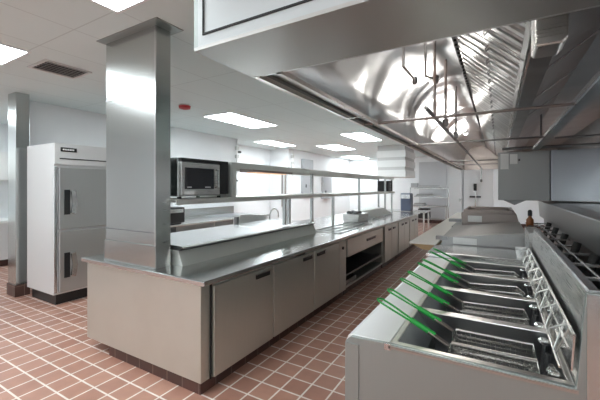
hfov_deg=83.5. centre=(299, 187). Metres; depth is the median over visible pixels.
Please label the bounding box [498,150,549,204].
salamander broiler
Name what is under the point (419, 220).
baseboard
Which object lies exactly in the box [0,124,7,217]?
wall
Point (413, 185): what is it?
switch box
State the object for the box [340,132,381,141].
recessed light
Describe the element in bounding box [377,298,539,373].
basket
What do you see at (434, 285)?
basket
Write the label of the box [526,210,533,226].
bottle
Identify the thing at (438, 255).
basket
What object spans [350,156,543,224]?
wall
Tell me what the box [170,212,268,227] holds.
countertop
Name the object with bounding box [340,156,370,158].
recessed light
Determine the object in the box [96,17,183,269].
steel column
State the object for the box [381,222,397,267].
base cabinet
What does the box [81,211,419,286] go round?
countertop
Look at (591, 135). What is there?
pipe
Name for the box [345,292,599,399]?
end panel
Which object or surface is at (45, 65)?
ceiling vent
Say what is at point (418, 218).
shelf
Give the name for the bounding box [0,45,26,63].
diffuser
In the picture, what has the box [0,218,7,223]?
countertop
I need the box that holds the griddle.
[436,222,524,249]
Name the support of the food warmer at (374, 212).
on the countertop at (205, 273)
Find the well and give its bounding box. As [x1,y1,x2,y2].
[315,222,371,233]
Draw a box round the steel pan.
[342,210,368,221]
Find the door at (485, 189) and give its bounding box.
[464,169,493,208]
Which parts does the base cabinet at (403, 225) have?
door, door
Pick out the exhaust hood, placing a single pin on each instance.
(342, 58)
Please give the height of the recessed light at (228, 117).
0.012 m
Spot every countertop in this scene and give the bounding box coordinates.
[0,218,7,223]
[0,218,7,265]
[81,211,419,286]
[170,206,268,232]
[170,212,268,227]
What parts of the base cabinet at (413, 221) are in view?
door, door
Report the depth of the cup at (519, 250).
3.05 m
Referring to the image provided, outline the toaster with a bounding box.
[170,207,184,224]
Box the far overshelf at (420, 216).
[410,188,449,219]
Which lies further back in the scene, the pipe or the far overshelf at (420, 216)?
the far overshelf at (420, 216)
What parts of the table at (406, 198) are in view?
panel, leg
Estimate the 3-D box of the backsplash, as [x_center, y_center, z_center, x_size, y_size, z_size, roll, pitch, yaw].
[-2.892,0.610,7.827,0.030,0.180,3.950,0,0,31]
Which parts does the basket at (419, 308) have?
handle, basket frame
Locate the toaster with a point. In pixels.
(177, 214)
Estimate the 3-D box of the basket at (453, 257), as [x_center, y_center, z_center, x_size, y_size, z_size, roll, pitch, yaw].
[1.526,0.713,2.954,0.667,0.323,0.176,0,0,19]
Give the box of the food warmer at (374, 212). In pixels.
[350,207,390,219]
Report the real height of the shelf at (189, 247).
0.190 m
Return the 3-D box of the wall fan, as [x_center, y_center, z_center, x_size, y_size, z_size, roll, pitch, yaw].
[2.291,-0.035,9.096,0.312,0.290,0.300,0,0,31]
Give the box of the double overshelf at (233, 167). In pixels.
[170,162,394,226]
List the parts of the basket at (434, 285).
handle, basket frame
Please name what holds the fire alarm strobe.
attached to the ceiling
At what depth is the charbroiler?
4.86 m
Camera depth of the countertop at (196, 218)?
7.84 m
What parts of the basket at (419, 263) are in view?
handle, basket frame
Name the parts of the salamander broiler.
drip spout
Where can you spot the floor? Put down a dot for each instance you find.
(47, 353)
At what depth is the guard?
5.15 m
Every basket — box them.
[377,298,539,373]
[387,288,536,371]
[400,278,529,325]
[407,271,529,324]
[417,262,521,296]
[422,259,524,296]
[429,251,516,277]
[433,248,519,277]
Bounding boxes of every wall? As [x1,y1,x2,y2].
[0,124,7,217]
[30,101,349,220]
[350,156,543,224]
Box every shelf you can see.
[170,191,394,204]
[170,219,315,266]
[228,162,393,179]
[346,252,380,275]
[414,188,447,188]
[414,196,447,196]
[418,218,444,219]
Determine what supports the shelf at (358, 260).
attached to the base cabinet at (364, 251)
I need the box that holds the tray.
[346,274,355,284]
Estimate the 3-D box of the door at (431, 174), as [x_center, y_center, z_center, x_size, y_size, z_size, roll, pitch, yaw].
[5.930,0.150,15.036,1.150,2.600,0.030,0,0,31]
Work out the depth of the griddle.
3.76 m
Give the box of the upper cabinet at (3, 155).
[0,152,7,180]
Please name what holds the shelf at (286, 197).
attached to the double overshelf at (233, 167)
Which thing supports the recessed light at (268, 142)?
in the ceiling
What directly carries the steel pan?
on the countertop at (205, 273)
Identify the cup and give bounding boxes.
[515,247,526,258]
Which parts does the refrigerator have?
name plate, handle, handle, panel, door, door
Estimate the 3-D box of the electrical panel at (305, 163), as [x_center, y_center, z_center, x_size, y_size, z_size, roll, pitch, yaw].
[0.298,-0.350,13.201,0.110,1.500,0.850,0,0,31]
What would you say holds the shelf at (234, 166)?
attached to the double overshelf at (233, 167)
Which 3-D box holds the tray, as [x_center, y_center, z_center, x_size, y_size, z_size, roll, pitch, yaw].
[0.344,1.433,5.473,1.035,0.065,0.420,0,0,31]
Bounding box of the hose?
[470,184,480,205]
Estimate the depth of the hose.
10.57 m
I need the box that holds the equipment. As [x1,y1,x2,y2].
[538,201,599,289]
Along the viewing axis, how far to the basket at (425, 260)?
2.52 m
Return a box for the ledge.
[409,212,461,249]
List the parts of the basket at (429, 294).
handle, basket frame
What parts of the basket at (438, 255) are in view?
handle, basket frame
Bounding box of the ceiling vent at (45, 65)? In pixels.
[27,59,91,78]
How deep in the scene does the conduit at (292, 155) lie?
12.24 m
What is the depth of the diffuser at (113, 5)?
2.55 m
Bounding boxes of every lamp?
[247,172,285,174]
[428,74,440,84]
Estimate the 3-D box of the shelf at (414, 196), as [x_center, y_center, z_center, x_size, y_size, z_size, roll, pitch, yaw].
[5.581,0.385,14.296,1.300,0.030,0.500,0,0,31]
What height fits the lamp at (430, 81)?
0.095 m
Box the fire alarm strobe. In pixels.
[179,104,190,109]
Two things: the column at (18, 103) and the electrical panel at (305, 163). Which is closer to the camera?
the column at (18, 103)
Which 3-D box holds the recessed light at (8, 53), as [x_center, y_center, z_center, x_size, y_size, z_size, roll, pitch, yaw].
[-3.478,-1.394,2.981,0.730,0.012,1.555,0,0,31]
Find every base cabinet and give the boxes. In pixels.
[87,240,345,394]
[343,227,382,294]
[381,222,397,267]
[396,218,408,257]
[407,215,417,249]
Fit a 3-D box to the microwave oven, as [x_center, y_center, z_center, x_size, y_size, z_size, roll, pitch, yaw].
[-1.087,-0.085,3.403,0.472,0.380,0.640,0,0,31]
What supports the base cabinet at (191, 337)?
on the floor
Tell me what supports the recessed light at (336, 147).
in the ceiling
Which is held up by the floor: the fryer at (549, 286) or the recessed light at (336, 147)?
the fryer at (549, 286)
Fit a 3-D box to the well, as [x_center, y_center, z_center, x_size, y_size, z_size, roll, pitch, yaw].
[0.773,0.693,5.882,0.510,0.015,1.520,0,0,31]
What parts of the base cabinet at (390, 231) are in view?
door, door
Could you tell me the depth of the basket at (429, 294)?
1.95 m
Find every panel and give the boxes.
[301,159,312,193]
[322,177,331,198]
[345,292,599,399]
[550,148,599,201]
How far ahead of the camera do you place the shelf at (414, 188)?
14.06 m
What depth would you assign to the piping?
2.55 m
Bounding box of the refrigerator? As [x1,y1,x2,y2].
[27,143,105,304]
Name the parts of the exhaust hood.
panel, filter rail, hood light rail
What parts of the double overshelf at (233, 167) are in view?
plate, post, post, post, post, post, post, post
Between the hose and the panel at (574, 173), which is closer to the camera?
the panel at (574, 173)
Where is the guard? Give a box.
[234,214,265,223]
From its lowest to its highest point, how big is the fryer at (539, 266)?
1.245 m
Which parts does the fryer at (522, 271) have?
tank, hanger plate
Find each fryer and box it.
[347,262,599,385]
[382,246,570,332]
[404,235,554,300]
[417,228,545,279]
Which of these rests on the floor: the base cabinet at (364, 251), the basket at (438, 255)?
the base cabinet at (364, 251)
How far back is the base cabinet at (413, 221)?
8.88 m
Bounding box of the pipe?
[502,134,599,149]
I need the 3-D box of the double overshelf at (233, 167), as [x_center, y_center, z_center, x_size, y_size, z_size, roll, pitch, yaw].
[0.553,0.212,6.238,0.480,0.975,7.290,0,0,31]
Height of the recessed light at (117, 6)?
0.012 m
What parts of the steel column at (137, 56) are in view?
corner trim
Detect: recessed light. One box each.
[0,43,31,65]
[89,0,148,13]
[202,112,278,128]
[253,140,296,146]
[317,144,355,150]
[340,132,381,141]
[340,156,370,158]
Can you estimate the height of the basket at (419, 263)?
0.323 m
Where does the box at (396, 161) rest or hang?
hanging from the ceiling
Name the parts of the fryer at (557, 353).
tank, hanger plate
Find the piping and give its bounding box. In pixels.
[364,41,575,181]
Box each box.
[377,145,414,177]
[411,183,417,187]
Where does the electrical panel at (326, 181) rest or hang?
attached to the wall at (49, 123)
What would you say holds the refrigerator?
on the floor
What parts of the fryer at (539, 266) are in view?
tank, hanger plate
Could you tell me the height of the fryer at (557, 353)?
1.245 m
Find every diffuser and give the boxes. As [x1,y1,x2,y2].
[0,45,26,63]
[94,0,140,10]
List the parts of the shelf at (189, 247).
lid, lid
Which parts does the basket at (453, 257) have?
handle, basket frame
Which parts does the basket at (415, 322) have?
handle, basket frame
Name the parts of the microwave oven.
door, door handle, panel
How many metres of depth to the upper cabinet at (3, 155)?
7.06 m
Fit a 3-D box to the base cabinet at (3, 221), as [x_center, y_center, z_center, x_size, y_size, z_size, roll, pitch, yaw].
[-6.438,1.135,6.753,0.850,0.930,6.100,0,0,31]
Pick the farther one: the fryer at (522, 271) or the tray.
the tray
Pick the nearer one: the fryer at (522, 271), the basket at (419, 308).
the basket at (419, 308)
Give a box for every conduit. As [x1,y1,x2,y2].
[235,139,238,173]
[291,150,293,176]
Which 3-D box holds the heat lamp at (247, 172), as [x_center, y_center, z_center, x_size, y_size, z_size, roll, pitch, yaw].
[-0.430,-0.186,4.490,0.140,0.008,0.700,0,0,31]
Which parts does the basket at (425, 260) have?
handle, basket frame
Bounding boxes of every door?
[419,162,445,218]
[448,167,461,216]
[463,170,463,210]
[464,169,493,208]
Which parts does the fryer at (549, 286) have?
tank, hanger plate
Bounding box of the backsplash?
[185,206,233,216]
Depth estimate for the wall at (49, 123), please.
9.69 m
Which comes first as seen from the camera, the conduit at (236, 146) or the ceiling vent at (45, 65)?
the ceiling vent at (45, 65)
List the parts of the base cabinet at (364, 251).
drawer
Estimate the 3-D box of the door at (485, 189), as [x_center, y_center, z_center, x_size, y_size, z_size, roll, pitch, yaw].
[5.758,0.100,10.825,0.830,3.000,0.500,0,0,31]
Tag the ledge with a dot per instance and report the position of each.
(427, 240)
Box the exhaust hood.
[194,0,599,169]
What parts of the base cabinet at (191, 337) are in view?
door, handle, door, handle, door, panel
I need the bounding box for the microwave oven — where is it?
[170,157,227,198]
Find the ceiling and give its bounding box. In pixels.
[0,0,427,159]
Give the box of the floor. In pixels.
[0,222,542,399]
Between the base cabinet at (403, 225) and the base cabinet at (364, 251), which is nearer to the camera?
the base cabinet at (364, 251)
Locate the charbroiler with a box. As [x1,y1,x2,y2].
[449,206,518,226]
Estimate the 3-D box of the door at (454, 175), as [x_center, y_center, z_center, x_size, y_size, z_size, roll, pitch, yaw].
[6.697,0.350,14.526,0.550,2.500,0.110,0,0,31]
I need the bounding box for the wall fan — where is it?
[377,181,390,190]
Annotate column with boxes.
[7,92,29,296]
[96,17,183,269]
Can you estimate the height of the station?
1.200 m
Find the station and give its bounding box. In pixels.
[426,227,535,266]
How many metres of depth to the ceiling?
4.44 m
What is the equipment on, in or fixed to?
on the floor
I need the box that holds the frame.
[525,222,599,282]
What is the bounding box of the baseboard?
[418,219,543,228]
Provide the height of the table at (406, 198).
1.420 m

